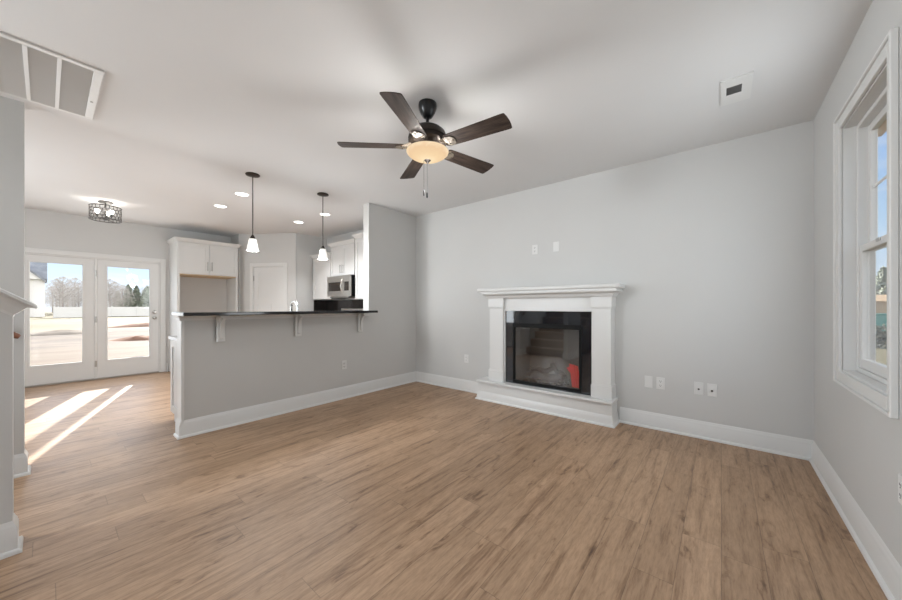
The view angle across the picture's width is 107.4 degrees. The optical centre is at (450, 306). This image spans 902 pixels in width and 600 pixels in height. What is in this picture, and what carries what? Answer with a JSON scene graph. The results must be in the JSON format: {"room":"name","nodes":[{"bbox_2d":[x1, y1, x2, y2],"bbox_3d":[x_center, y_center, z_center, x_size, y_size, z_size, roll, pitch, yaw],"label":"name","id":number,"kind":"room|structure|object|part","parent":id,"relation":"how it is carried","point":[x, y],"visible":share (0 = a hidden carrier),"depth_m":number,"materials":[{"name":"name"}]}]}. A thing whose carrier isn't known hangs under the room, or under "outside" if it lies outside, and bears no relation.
{"room":"living room","nodes":[
{"label":"living room","id":0,"kind":"room"},
{"bbox_2d":[0,311,13,524],"bbox_3d":[-2.527,0.307,1.350,0.102,1.862,0.895,0,0,39],"label":"wall","id":1,"kind":"structure","parent":0,"point":[6,321],"depth_m":1.65,"materials":[{"name":"grey paint"}]},
{"bbox_2d":[0,521,21,559],"bbox_3d":[-2.466,1.158,1.320,0.031,0.161,0.926,0,0,39],"label":"baseboard","id":2,"kind":"structure","parent":1,"relation":"attached to","point":[8,531],"depth_m":1.65,"materials":[{"name":"white paint"}]},
{"bbox_2d":[13,513,23,549],"bbox_3d":[-2.234,1.158,1.709,0.164,0.161,0.031,0,0,39],"label":"baseboard","id":3,"kind":"structure","parent":1,"relation":"attached to","point":[15,517],"depth_m":1.71,"materials":[{"name":"white paint"}]},
{"bbox_2d":[0,288,37,316],"bbox_3d":[-2.527,-0.365,1.350,0.258,0.832,1.051,0,0,39],"label":"trim","id":4,"kind":"structure","parent":1,"relation":"attached to","point":[11,304],"depth_m":1.64,"materials":[{"name":"white paint"}]},
{"bbox_2d":[25,208,230,370],"bbox_3d":[-6.134,-0.132,5.596,0.160,2.740,4.410,0,0,39],"label":"wall","id":5,"kind":"structure","parent":0,"point":[43,229],"depth_m":5.89,"materials":[{"name":"grey paint"}]},
{"bbox_2d":[25,247,165,387],"bbox_3d":[-6.056,0.168,5.642,0.213,2.141,1.822,0,0,39],"label":"door","id":6,"kind":"structure","parent":5,"relation":"in","point":[95,364],"depth_m":5.63,"materials":[{"name":"white paint"}]},
{"bbox_3d":[-6.303,0.206,5.306,0.050,2.017,0.791,0,0,39],"label":"panel","id":7,"kind":"part","parent":6,"relation":"part of","materials":[{"name":"clear glass"}]},
{"bbox_3d":[-5.777,0.206,5.950,0.050,2.017,0.793,0,0,39],"label":"panel","id":8,"kind":"part","parent":6,"relation":"part of","materials":[{"name":"clear glass"}]},
{"bbox_2d":[0,96,415,454],"bbox_3d":[-2.876,-0.132,2.839,0.154,2.740,7.061,0,0,39],"label":"wall","id":9,"kind":"structure","parent":0,"point":[259,361],"depth_m":3.82,"materials":[{"name":"grey paint"}]},
{"bbox_2d":[14,332,20,338],"bbox_3d":[-3.812,-0.568,1.550,0.084,1.597,2.200,0,0,39],"label":"handrail","id":10,"kind":"object","parent":9,"relation":"attached to","point":[16,335],"visible":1,"depth_m":2.36,"materials":[{"name":"brown wood"}]},
{"bbox_2d":[14,453,30,478],"bbox_3d":[-3.215,1.158,2.323,0.031,0.161,0.331,0,0,39],"label":"baseboard","id":11,"kind":"structure","parent":9,"relation":"attached to","point":[20,460],"depth_m":2.42,"materials":[{"name":"white paint"}]},
{"bbox_2d":[24,449,30,472],"bbox_3d":[-3.181,1.158,2.488,0.187,0.161,0.031,0,0,39],"label":"baseboard","id":12,"kind":"structure","parent":9,"relation":"attached to","point":[25,450],"depth_m":2.48,"materials":[{"name":"white paint"}]},
{"bbox_2d":[173,418,180,439],"bbox_3d":[-2.596,1.158,3.141,0.165,0.161,0.031,0,0,39],"label":"baseboard","id":13,"kind":"structure","parent":9,"relation":"attached to","point":[177,423],"depth_m":3.15,"materials":[{"name":"white paint"}]},
{"bbox_2d":[177,321,183,423],"bbox_3d":[-2.588,0.662,3.171,0.152,1.152,0.024,0,0,39],"label":"trim","id":14,"kind":"structure","parent":9,"relation":"attached to","point":[180,324],"depth_m":3.13,"materials":[{"name":"white paint"}]},
{"bbox_2d":[216,315,228,341],"bbox_3d":[-2.276,0.221,3.302,0.140,0.268,0.074,0,0,39],"label":"corbel","id":15,"kind":"object","parent":9,"relation":"attached to","point":[220,320],"visible":0.9,"depth_m":3.31,"materials":[{"name":"white paint"}]},
{"bbox_3d":[-2.320,0.221,3.338,0.025,0.268,0.074,0,0,39],"label":"wall plate","id":16,"kind":"part","parent":15,"relation":"part of","materials":[{"name":"white paint"}]},
{"bbox_3d":[-2.276,0.098,3.302,0.140,0.021,0.074,0,0,39],"label":"plate","id":17,"kind":"part","parent":15,"relation":"part of","materials":[{"name":"white paint"}]},
{"bbox_2d":[174,313,369,320],"bbox_3d":[-1.918,0.109,3.977,0.158,0.048,2.170,0,0,39],"label":"trim","id":18,"kind":"structure","parent":9,"relation":"attached to","point":[178,318],"depth_m":3.64,"materials":[{"name":"white paint"}]},
{"bbox_2d":[171,310,377,315],"bbox_3d":[-1.852,0.069,3.884,0.438,0.031,2.137,0,0,39],"label":"countertop","id":19,"kind":"structure","parent":9,"relation":"on","point":[333,311],"depth_m":3.51,"materials":[{"name":"black stone"}]},
{"bbox_2d":[178,371,415,439],"bbox_3d":[-1.562,1.158,4.301,0.031,0.161,3.135,0,0,39],"label":"baseboard","id":20,"kind":"structure","parent":9,"relation":"attached to","point":[213,422],"depth_m":3.82,"materials":[{"name":"white paint"}]},
{"bbox_2d":[295,314,305,336],"bbox_3d":[-1.778,0.221,3.911,0.140,0.268,0.074,0,0,39],"label":"corbel","id":21,"kind":"object","parent":9,"relation":"attached to","point":[298,317],"visible":0.92,"depth_m":3.92,"materials":[{"name":"white paint"}]},
{"bbox_3d":[-1.823,0.221,3.948,0.025,0.268,0.074,0,0,39],"label":"wall plate","id":22,"kind":"part","parent":21,"relation":"part of","materials":[{"name":"white paint"}]},
{"bbox_2d":[342,360,346,369],"bbox_3d":[-1.440,0.786,4.467,0.010,0.118,0.072,0,0,39],"label":"wall outlet","id":23,"kind":"object","parent":9,"relation":"attached to","point":[344,363],"visible":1,"depth_m":4.47,"materials":[{"name":"white plastic"}]},
{"bbox_2d":[358,313,367,331],"bbox_3d":[-1.223,0.221,4.591,0.140,0.268,0.074,0,0,39],"label":"corbel","id":24,"kind":"object","parent":9,"relation":"attached to","point":[361,316],"visible":0.86,"depth_m":4.60,"materials":[{"name":"white paint"}]},
{"bbox_3d":[-1.267,0.221,4.628,0.025,0.268,0.074,0,0,39],"label":"wall plate","id":25,"kind":"part","parent":24,"relation":"part of","materials":[{"name":"white paint"}]},
{"bbox_2d":[231,234,239,310],"bbox_3d":[-4.543,-0.132,7.047,0.471,2.740,0.110,0,0,39],"label":"wall","id":26,"kind":"structure","parent":0,"point":[235,239],"depth_m":6.87,"materials":[{"name":"grey paint"}]},
{"bbox_2d":[240,233,296,310],"bbox_3d":[-3.787,-0.132,6.872,1.265,2.740,0.110,0,0,5],"label":"wall","id":27,"kind":"structure","parent":0,"point":[276,247],"depth_m":6.81,"materials":[{"name":"grey paint"}]},
{"bbox_2d":[250,263,286,310],"bbox_3d":[-3.748,0.172,6.839,0.814,2.132,0.164,0,0,5],"label":"door","id":28,"kind":"structure","parent":27,"relation":"in","point":[268,281],"depth_m":6.82,"materials":[{"name":"white paint"}]},
{"bbox_2d":[297,233,326,310],"bbox_3d":[-2.988,-0.132,7.062,0.117,2.740,0.661,0,0,39],"label":"wall","id":29,"kind":"structure","parent":0,"point":[307,245],"depth_m":6.93,"materials":[{"name":"grey paint"}]},
{"bbox_2d":[0,0,872,237],"bbox_3d":[-2.716,-1.562,2.709,9.187,0.120,7.461,0,0,39],"label":"ceiling","id":30,"kind":"structure","parent":0,"point":[195,97],"depth_m":2.31,"materials":[{"name":"paint"}]},
{"bbox_2d":[0,32,103,119],"bbox_3d":[-2.761,-1.493,2.105,0.850,0.016,0.708,0,0,39],"label":"ceiling vent","id":31,"kind":"object","parent":30,"relation":"in","point":[30,72],"visible":1,"depth_m":2.17,"materials":[{"name":"white plastic"}]},
{"bbox_2d":[88,200,121,222],"bbox_3d":[-4.953,-1.367,4.748,0.338,0.269,0.338,0,0,39],"label":"drum ceiling light","id":32,"kind":"object","parent":30,"relation":"attached to","point":[110,213],"visible":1,"depth_m":4.72,"materials":[{"name":"grey metal"}]},
{"bbox_2d":[213,204,227,207],"bbox_3d":[-3.441,-1.498,4.942,0.190,0.007,0.190,0,0,39],"label":"recessed light","id":33,"kind":"object","parent":30,"relation":"in","point":[215,205],"visible":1,"depth_m":4.95,"materials":[{"name":"white plastic"}]},
{"bbox_2d":[234,192,249,196],"bbox_3d":[-2.788,-1.498,4.415,0.190,0.007,0.190,0,0,39],"label":"recessed light","id":34,"kind":"object","parent":30,"relation":"in","point":[243,194],"visible":1,"depth_m":4.42,"materials":[{"name":"white plastic"}]},
{"bbox_2d":[245,172,259,251],"bbox_3d":[-2.252,-1.067,3.760,0.148,0.868,0.148,0,0,39],"label":"pendant lamp","id":35,"kind":"object","parent":30,"relation":"hanging from","point":[252,245],"visible":1,"depth_m":3.74,"materials":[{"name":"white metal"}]},
{"bbox_3d":[-2.252,-1.137,3.760,0.012,0.690,0.012,0,0,39],"label":"rod","id":36,"kind":"part","parent":35,"relation":"part of","materials":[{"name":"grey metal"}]},
{"bbox_3d":[-2.252,-0.702,3.760,0.120,0.137,0.120,0,0,39],"label":"lamp shade","id":37,"kind":"part","parent":35,"relation":"part of","materials":[{"name":"white glass"}]},
{"bbox_2d":[317,192,328,259],"bbox_3d":[-1.709,-1.067,4.418,0.148,0.868,0.148,0,0,39],"label":"pendant lamp","id":38,"kind":"object","parent":30,"relation":"hanging from","point":[322,253],"visible":1,"depth_m":4.40,"materials":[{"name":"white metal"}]},
{"bbox_3d":[-1.709,-1.137,4.418,0.012,0.690,0.012,0,0,39],"label":"rod","id":39,"kind":"part","parent":38,"relation":"part of","materials":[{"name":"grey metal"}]},
{"bbox_3d":[-1.709,-0.702,4.418,0.120,0.137,0.120,0,0,39],"label":"lamp shade","id":40,"kind":"part","parent":38,"relation":"part of","materials":[{"name":"white glass"}]},
{"bbox_2d":[337,92,511,197],"bbox_3d":[-0.138,-1.152,2.447,1.229,0.699,1.243,0,0,39],"label":"ceiling fan","id":41,"kind":"object","parent":30,"relation":"hanging from","point":[428,141],"visible":1,"depth_m":2.35,"materials":[{"name":"black metal"}]},
{"bbox_3d":[-0.582,-1.183,2.430,0.478,0.035,0.136,0,0,-3],"label":"blade","id":42,"kind":"part","parent":41,"relation":"part of","materials":[{"name":"brown wood"}]},
{"bbox_3d":[-0.279,-1.183,2.058,0.136,0.035,0.478,0,0,15],"label":"blade","id":43,"kind":"part","parent":41,"relation":"part of","materials":[{"name":"brown wood"}]},
{"bbox_3d":[-0.322,-1.183,2.834,0.136,0.035,0.478,0,0,-21],"label":"blade","id":44,"kind":"part","parent":41,"relation":"part of","materials":[{"name":"brown wood"}]},
{"bbox_3d":[-0.174,-1.117,2.453,0.312,0.068,0.312,0,0,39],"label":"lamp shade","id":45,"kind":"part","parent":41,"relation":"part of","materials":[{"name":"white glass"}]},
{"bbox_3d":[0.143,-1.183,2.711,0.478,0.035,0.136,0,0,-39],"label":"blade","id":46,"kind":"part","parent":41,"relation":"part of","materials":[{"name":"brown wood"}]},
{"bbox_3d":[0.170,-1.183,2.231,0.478,0.035,0.136,0,0,33],"label":"blade","id":47,"kind":"part","parent":41,"relation":"part of","materials":[{"name":"brown wood"}]},
{"bbox_2d":[720,71,753,106],"bbox_3d":[1.970,-1.497,2.290,0.165,0.008,0.340,0,0,39],"label":"ceiling vent","id":48,"kind":"object","parent":30,"relation":"in","point":[731,92],"visible":1,"depth_m":2.28,"materials":[{"name":"white plastic"}]},
{"bbox_2d":[0,371,887,599],"bbox_3d":[-2.716,1.278,2.709,8.887,0.080,7.161,0,0,39],"label":"floor","id":49,"kind":"structure","parent":0,"point":[416,490],"depth_m":2.00,"materials":[{"name":"brown wood"}]},
{"bbox_2d":[168,336,176,421],"bbox_3d":[-2.206,0.780,4.248,0.628,0.916,2.090,0,0,39],"label":"base cabinet","id":50,"kind":"object","parent":49,"relation":"on","point":[173,339],"visible":0.06,"depth_m":3.56,"materials":[{"name":"white paint"}]},
{"bbox_2d":[168,336,176,340],"bbox_3d":[-2.197,0.338,4.240,0.603,0.030,2.090,0,0,39],"label":"countertop","id":51,"kind":"structure","parent":50,"relation":"on","point":[169,337],"depth_m":3.53,"materials":[{"name":"white stone"}]},
{"bbox_2d":[290,301,298,310],"bbox_3d":[-1.997,0.123,4.257,0.216,0.399,0.084,0,0,39],"label":"kitchen faucet","id":52,"kind":"object","parent":51,"relation":"on","point":[292,302],"visible":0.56,"depth_m":4.22,"materials":[{"name":"silver metal"}]},
{"bbox_3d":[-2.833,0.747,3.437,0.573,0.784,0.017,0,0,39],"label":"panel","id":53,"kind":"part","parent":50,"relation":"part of","materials":[{"name":"white paint"}]},
{"bbox_2d":[166,236,240,370],"bbox_3d":[-4.842,-0.008,6.518,0.674,2.493,1.060,0,0,39],"label":"tall cabinet","id":54,"kind":"object","parent":49,"relation":"on","point":[188,257],"visible":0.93,"depth_m":6.28,"materials":[{"name":"white paint"}]},
{"bbox_3d":[-5.168,0.026,6.169,0.610,2.425,0.020,0,0,39],"label":"panel","id":55,"kind":"part","parent":54,"relation":"part of","materials":[{"name":"white paint"}]},
{"bbox_3d":[-4.773,-0.891,6.154,0.019,0.566,0.472,0,0,39],"label":"door","id":56,"kind":"part","parent":54,"relation":"part of","materials":[{"name":"white paint"}]},
{"bbox_3d":[-4.842,-1.220,6.518,0.674,0.068,1.060,0,0,39],"label":"crown moulding","id":57,"kind":"part","parent":54,"relation":"part of","materials":[{"name":"white paint"}]},
{"bbox_3d":[-4.472,-0.891,6.523,0.019,0.566,0.472,0,0,39],"label":"door","id":58,"kind":"part","parent":54,"relation":"part of","materials":[{"name":"white paint"}]},
{"bbox_3d":[-4.566,0.026,6.907,0.610,2.425,0.020,0,0,39],"label":"panel","id":59,"kind":"part","parent":54,"relation":"part of","materials":[{"name":"white paint"}]},
{"bbox_2d":[341,308,362,309],"bbox_3d":[-2.076,0.636,6.287,0.780,1.205,0.658,0,0,39],"label":"range","id":60,"kind":"object","parent":49,"relation":"on","point":[341,308],"visible":0.02,"depth_m":6.48,"materials":[{"name":"silver metal"}]},
{"bbox_2d":[475,283,624,427],"bbox_3d":[1.089,0.500,3.987,1.775,1.476,0.266,0,0,39],"label":"fireplace mantel","id":61,"kind":"object","parent":49,"relation":"on","point":[600,408],"visible":0.94,"depth_m":3.74,"materials":[{"name":"white paint"}]},
{"bbox_2d":[506,311,591,395],"bbox_3d":[1.274,0.515,4.136,1.069,0.920,0.493,0,0,39],"label":"fireplace insert","id":62,"kind":"object","parent":61,"relation":"in","point":[533,338],"visible":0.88,"depth_m":4.23,"materials":[{"name":"black metal"}]},
{"bbox_2d":[523,362,569,386],"bbox_3d":[1.181,0.835,4.154,0.554,0.266,0.301,0,0,39],"label":"log","id":63,"kind":"object","parent":62,"relation":"in","point":[539,374],"visible":0.85,"depth_m":4.11,"materials":[{"name":"grey"}]},
{"bbox_3d":[1.126,0.586,3.960,0.855,0.755,0.032,0,0,39],"label":"frame","id":64,"kind":"part","parent":62,"relation":"part of","materials":[{"name":"black metal"}]},
{"bbox_2d":[567,364,578,387],"bbox_3d":[1.474,0.827,3.958,0.187,0.265,0.077,0,0,39],"label":"packet","id":65,"kind":"object","parent":62,"relation":"in","point":[573,369],"visible":0.88,"depth_m":3.95,"materials":[{"name":"red paper"}]},
{"bbox_2d":[477,283,624,292],"bbox_3d":[1.101,-0.208,3.977,1.744,0.058,0.266,0,0,39],"label":"mantel shelf","id":66,"kind":"object","parent":61,"relation":"attached to","point":[610,287],"depth_m":3.70,"materials":[{"name":"white paint"}]},
{"bbox_3d":[1.122,-0.143,3.968,1.639,0.073,0.253,0,0,39],"label":"crown moulding","id":67,"kind":"part","parent":61,"relation":"part of","materials":[{"name":"white paint"}]},
{"bbox_2d":[327,120,813,439],"bbox_3d":[0.172,-0.132,5.012,7.626,2.740,0.160,0,0,39],"label":"wall","id":68,"kind":"structure","parent":0,"point":[711,247],"depth_m":3.24,"materials":[{"name":"grey paint"}]},
{"bbox_2d":[310,252,345,299],"bbox_3d":[-2.571,-0.612,6.896,0.735,0.926,0.389,0,0,39],"label":"upper cabinet","id":69,"kind":"object","parent":68,"relation":"attached to","point":[321,268],"visible":0.48,"depth_m":6.80,"materials":[{"name":"white paint"}]},
{"bbox_3d":[-2.571,-1.040,6.896,0.735,0.068,0.389,0,0,39],"label":"crown moulding","id":70,"kind":"part","parent":69,"relation":"part of","materials":[{"name":"white paint"}]},
{"bbox_3d":[-2.643,-0.577,6.773,0.676,0.844,0.019,0,0,39],"label":"door","id":71,"kind":"part","parent":69,"relation":"part of","materials":[{"name":"white paint"}]},
{"bbox_2d":[314,300,362,310],"bbox_3d":[-1.813,0.093,6.335,2.622,0.455,0.300,0,0,39],"label":"backsplash","id":72,"kind":"structure","parent":68,"relation":"attached to","point":[319,305],"depth_m":7.02,"materials":[{"name":"tile"}]},
{"bbox_2d":[327,238,354,276],"bbox_3d":[-1.974,-0.912,6.409,0.883,0.651,0.389,0,0,39],"label":"upper cabinet","id":73,"kind":"object","parent":68,"relation":"attached to","point":[342,252],"visible":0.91,"depth_m":6.26,"materials":[{"name":"white paint"}]},
{"bbox_3d":[-2.216,-0.877,6.424,0.390,0.569,0.019,0,0,39],"label":"door","id":74,"kind":"part","parent":73,"relation":"part of","materials":[{"name":"white paint"}]},
{"bbox_2d":[327,275,354,297],"bbox_3d":[-2.010,-0.375,6.361,0.770,0.403,0.462,0,0,39],"label":"microwave","id":75,"kind":"object","parent":73,"relation":"attached to","point":[343,286],"visible":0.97,"depth_m":6.18,"materials":[{"name":"silver metal"}]},
{"bbox_3d":[-1.906,-0.378,6.073,0.155,0.168,0.021,0,0,39],"label":"control panel","id":76,"kind":"part","parent":75,"relation":"part of","materials":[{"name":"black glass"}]},
{"bbox_3d":[-1.974,-1.204,6.409,0.883,0.068,0.389,0,0,39],"label":"crown moulding","id":77,"kind":"part","parent":73,"relation":"part of","materials":[{"name":"white paint"}]},
{"bbox_3d":[-1.911,-0.877,6.175,0.391,0.569,0.019,0,0,39],"label":"door","id":78,"kind":"part","parent":73,"relation":"part of","materials":[{"name":"white paint"}]},
{"bbox_2d":[352,232,362,298],"bbox_3d":[-1.246,-0.717,5.798,1.083,1.161,0.414,0,0,39],"label":"upper cabinet","id":79,"kind":"object","parent":68,"relation":"attached to","point":[358,237],"visible":0.15,"depth_m":5.92,"materials":[{"name":"white paint"}]},
{"bbox_3d":[-1.246,-1.264,5.798,1.083,0.068,0.414,0,0,39],"label":"crown moulding","id":80,"kind":"part","parent":79,"relation":"part of","materials":[{"name":"white paint"}]},
{"bbox_3d":[-1.536,-0.682,5.837,0.484,1.079,0.019,0,0,39],"label":"door","id":81,"kind":"part","parent":79,"relation":"part of","materials":[{"name":"white paint"}]},
{"bbox_2d":[416,371,477,393],"bbox_3d":[-0.058,1.158,5.076,1.381,0.161,0.031,0,0,39],"label":"baseboard","id":82,"kind":"structure","parent":68,"relation":"attached to","point":[438,380],"depth_m":5.06,"materials":[{"name":"white paint"}]},
{"bbox_2d":[464,355,467,362],"bbox_3d":[0.225,0.765,4.859,0.072,0.118,0.010,0,0,39],"label":"wall outlet","id":83,"kind":"object","parent":68,"relation":"attached to","point":[465,356],"visible":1,"depth_m":4.86,"materials":[{"name":"white plastic"}]},
{"bbox_2d":[532,245,537,254],"bbox_3d":[1.058,-0.720,4.178,0.072,0.118,0.010,0,0,39],"label":"wall outlet","id":84,"kind":"object","parent":68,"relation":"attached to","point":[534,247],"visible":1,"depth_m":4.17,"materials":[{"name":"white plastic"}]},
{"bbox_2d":[553,242,558,251],"bbox_3d":[1.272,-0.725,4.005,0.072,0.118,0.008,0,0,39],"label":"blank plate","id":85,"kind":"object","parent":68,"relation":"attached to","point":[555,244],"visible":1,"depth_m":4.01,"materials":[{"name":"white plastic"}]},
{"bbox_2d":[644,376,652,387],"bbox_3d":[2.023,0.770,3.392,0.072,0.118,0.008,0,0,39],"label":"blank plate","id":86,"kind":"object","parent":68,"relation":"attached to","point":[648,380],"visible":1,"depth_m":3.39,"materials":[{"name":"white plastic"}]},
{"bbox_2d":[656,377,664,389],"bbox_3d":[2.104,0.770,3.324,0.072,0.118,0.010,0,0,39],"label":"wall outlet","id":87,"kind":"object","parent":68,"relation":"attached to","point":[660,382],"visible":1,"depth_m":3.32,"materials":[{"name":"white plastic"}]},
{"bbox_2d":[694,382,702,394],"bbox_3d":[2.340,0.773,3.128,0.072,0.118,0.016,0,0,39],"label":"outlet","id":88,"kind":"object","parent":68,"relation":"attached to","point":[698,386],"visible":1,"depth_m":3.13,"materials":[{"name":"white plastic"}]},
{"bbox_2d":[707,383,716,396],"bbox_3d":[2.417,0.775,3.065,0.072,0.118,0.016,0,0,39],"label":"outlet","id":89,"kind":"object","parent":68,"relation":"attached to","point":[711,388],"visible":1,"depth_m":3.06,"materials":[{"name":"white plastic"}]},
{"bbox_2d":[619,407,813,460],"bbox_3d":[2.359,1.158,3.103,1.422,0.161,0.031,0,0,39],"label":"baseboard","id":90,"kind":"structure","parent":68,"relation":"attached to","point":[800,448],"depth_m":3.01,"materials":[{"name":"white paint"}]},
{"bbox_2d":[814,0,901,567],"bbox_3d":[0.706,-0.132,-0.149,0.130,2.740,7.161,0,0,39],"label":"wall","id":91,"kind":"structure","parent":0,"point":[862,444],"depth_m":1.91,"materials":[{"name":"grey paint"}]},
{"bbox_2d":[809,441,901,599],"bbox_3d":[0.675,1.158,-0.060,0.031,0.161,7.061,0,0,39],"label":"baseboard","id":92,"kind":"structure","parent":91,"relation":"attached to","point":[887,571],"depth_m":1.70,"materials":[{"name":"white paint"}]},
{"bbox_2d":[833,27,898,418],"bbox_3d":[2.200,-0.349,1.705,0.152,1.644,0.919,0,0,39],"label":"window","id":93,"kind":"structure","parent":91,"relation":"in","point":[873,382],"depth_m":1.93,"materials":[{"name":"white paint"}]},
{"bbox_3d":[2.229,-0.349,1.682,0.070,1.472,0.747,0,0,39],"label":"frame","id":94,"kind":"part","parent":93,"relation":"part of","materials":[{"name":"white paint"}]},
{"bbox_3d":[2.219,-0.001,1.690,0.028,0.721,0.693,0,0,39],"label":"sash","id":95,"kind":"part","parent":93,"relation":"part of","materials":[{"name":"white paint"}]},
{"bbox_3d":[2.243,-0.690,1.670,0.028,0.737,0.693,0,0,39],"label":"sash","id":96,"kind":"part","parent":93,"relation":"part of","materials":[{"name":"white paint"}]},
{"bbox_2d":[898,473,901,504],"bbox_3d":[1.838,0.751,1.349,0.010,0.118,0.072,0,0,39],"label":"wall outlet","id":97,"kind":"object","parent":91,"relation":"attached to","point":[899,474],"visible":1,"depth_m":1.36,"materials":[{"name":"white plastic"}]},
{"bbox_2d":[878,119,886,136],"bbox_3d":[1.075,-1.482,-0.064,0.325,0.120,7.561,0,0,39],"label":"roof eave","id":98,"kind":"object","parent":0,"point":[882,129],"visible":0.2,"depth_m":2.65},
{"label":"outside","id":99,"kind":"structure","parent":0,"visible":0},
{"bbox_2d":[30,312,886,365],"bbox_3d":[-7.426,1.409,38.339,220.000,0.277,230.000,0,0,39],"label":"ground","id":100,"kind":"structure","parent":99,"point":[54,349],"depth_m":13.02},
{"bbox_2d":[30,262,46,316],"bbox_3d":[-60.941,-2.651,41.853,10.250,8.100,12.550,0,0,39],"label":"house","id":101,"kind":"structure","parent":100,"relation":"on","point":[38,270],"depth_m":43.35,"materials":[{"name":"white"}]},
{"bbox_2d":[46,287,63,312],"bbox_3d":[-83.892,-1.455,69.696,3.935,5.710,4.026,0,0,-25],"label":"tree","id":102,"kind":"object","parent":100,"relation":"on","point":[54,287],"visible":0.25,"depth_m":69.59,"materials":[{"name":"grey plant"}]},
{"bbox_2d":[45,278,73,306],"bbox_3d":[-76.616,-2.062,64.397,4.772,6.925,4.882,0,0,-4],"label":"tree","id":103,"kind":"object","parent":100,"relation":"on","point":[55,278],"visible":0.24,"depth_m":63.83,"materials":[{"name":"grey plant"}]},
{"bbox_2d":[45,284,76,306],"bbox_3d":[-69.404,-1.454,58.826,4.025,5.709,3.934,0,0,19],"label":"tree","id":104,"kind":"object","parent":100,"relation":"on","point":[54,300],"visible":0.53,"depth_m":58.54,"materials":[{"name":"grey plant"}]},
{"bbox_2d":[45,276,81,306],"bbox_3d":[-62.392,-1.747,53.304,4.337,6.294,4.438,0,0,39],"label":"tree","id":105,"kind":"object","parent":100,"relation":"on","point":[62,298],"visible":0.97,"depth_m":53.17,"materials":[{"name":"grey plant"}]},
{"bbox_2d":[55,278,81,306],"bbox_3d":[-71.714,-2.093,63.247,4.815,6.987,4.926,0,0,34],"label":"tree","id":106,"kind":"object","parent":100,"relation":"on","point":[72,279],"visible":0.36,"depth_m":63.02,"materials":[{"name":"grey plant"}]},
{"bbox_2d":[30,330,109,335],"bbox_3d":[-19.687,1.326,16.997,3.200,0.293,4.580,0,0,39],"label":"dirt mound","id":107,"kind":"object","parent":100,"relation":"on","point":[55,332],"visible":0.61,"depth_m":16.32,"materials":[{"name":"brown soil"}]},
{"bbox_2d":[66,283,81,306],"bbox_3d":[-64.700,-1.376,57.601,3.825,5.552,3.914,0,0,25],"label":"tree","id":108,"kind":"object","parent":100,"relation":"on","point":[78,294],"visible":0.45,"depth_m":57.43,"materials":[{"name":"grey plant"}]},
{"bbox_2d":[53,306,148,317],"bbox_3d":[-38.573,0.724,53.831,0.210,1.550,33.400,0,0,39],"label":"fence","id":109,"kind":"object","parent":100,"relation":"on","point":[58,312],"visible":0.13,"depth_m":44.77,"materials":[{"name":"white plastic"}]},
{"bbox_2d":[108,279,125,306],"bbox_3d":[-59.116,-1.705,57.354,4.280,6.212,4.380,0,0,-31],"label":"tree","id":110,"kind":"object","parent":100,"relation":"on","point":[112,281],"visible":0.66,"depth_m":57.48,"materials":[{"name":"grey plant"}]},
{"bbox_2d":[108,282,128,306],"bbox_3d":[-68.326,-1.864,67.224,4.499,6.529,4.603,0,0,20],"label":"tree","id":111,"kind":"object","parent":100,"relation":"on","point":[113,282],"visible":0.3,"depth_m":67.33,"materials":[{"name":"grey plant"}]},
{"bbox_2d":[110,285,134,306],"bbox_3d":[-61.289,-1.337,61.698,3.860,5.475,3.772,0,0,-19],"label":"tree","id":112,"kind":"object","parent":100,"relation":"on","point":[118,288],"visible":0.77,"depth_m":61.67,"materials":[{"name":"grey plant"}]},
{"bbox_2d":[120,284,134,306],"bbox_3d":[-70.445,-1.800,72.235,3.640,6.398,3.657,0,0,-32],"label":"tree","id":113,"kind":"object","parent":100,"relation":"on","point":[128,285],"visible":0.43,"depth_m":71.75,"materials":[{"name":"green plant"}]},
{"bbox_2d":[108,323,148,327],"bbox_3d":[-21.219,1.268,23.051,2.630,0.315,4.183,0,0,39],"label":"dirt mound","id":114,"kind":"object","parent":100,"relation":"on","point":[137,324],"visible":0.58,"depth_m":22.12,"materials":[{"name":"brown soil"}]},
{"bbox_2d":[109,336,148,340],"bbox_3d":[-13.455,1.375,14.354,1.807,0.252,2.607,0,0,39],"label":"dirt mound","id":115,"kind":"object","parent":100,"relation":"on","point":[131,338],"visible":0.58,"depth_m":13.91,"materials":[{"name":"brown soil"}]},
{"bbox_2d":[128,286,141,306],"bbox_3d":[-63.133,-1.464,66.286,3.258,5.727,3.274,0,0,20],"label":"tree","id":116,"kind":"object","parent":100,"relation":"on","point":[137,298],"visible":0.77,"depth_m":66.16,"materials":[{"name":"green plant"}]},
{"bbox_2d":[139,286,148,306],"bbox_3d":[-56.155,-1.221,60.883,2.995,5.240,2.981,0,0,-20],"label":"tree","id":117,"kind":"object","parent":100,"relation":"on","point":[144,302],"visible":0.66,"depth_m":60.61,"materials":[{"name":"green plant"}]},
{"bbox_2d":[876,266,886,294],"bbox_3d":[39.708,-1.203,30.689,3.005,5.203,2.530,0,0,-5],"label":"tree","id":118,"kind":"object","parent":100,"relation":"on","point":[881,276],"visible":0.37,"depth_m":30.50,"materials":[{"name":"green plant"}]},
{"bbox_2d":[876,324,886,348],"bbox_3d":[14.939,1.040,11.440,2.282,0.911,2.011,0,0,39],"label":"shrub","id":119,"kind":"object","parent":100,"relation":"on","point":[880,342],"visible":0.23,"depth_m":11.11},
{"bbox_2d":[876,295,886,312],"bbox_3d":[29.198,0.298,22.635,4.800,2.200,2.800,0,0,39],"label":"shed","id":120,"kind":"object","parent":100,"relation":"on","point":[881,300],"visible":0.19,"depth_m":21.84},
{"bbox_2d":[876,313,886,332],"bbox_3d":[19.277,0.854,14.754,0.780,1.090,0.800,0,0,39],"label":"trash bin","id":121,"kind":"object","parent":100,"relation":"on","point":[881,318],"visible":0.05,"depth_m":14.58,"materials":[{"name":"teal plastic"}]}
]}

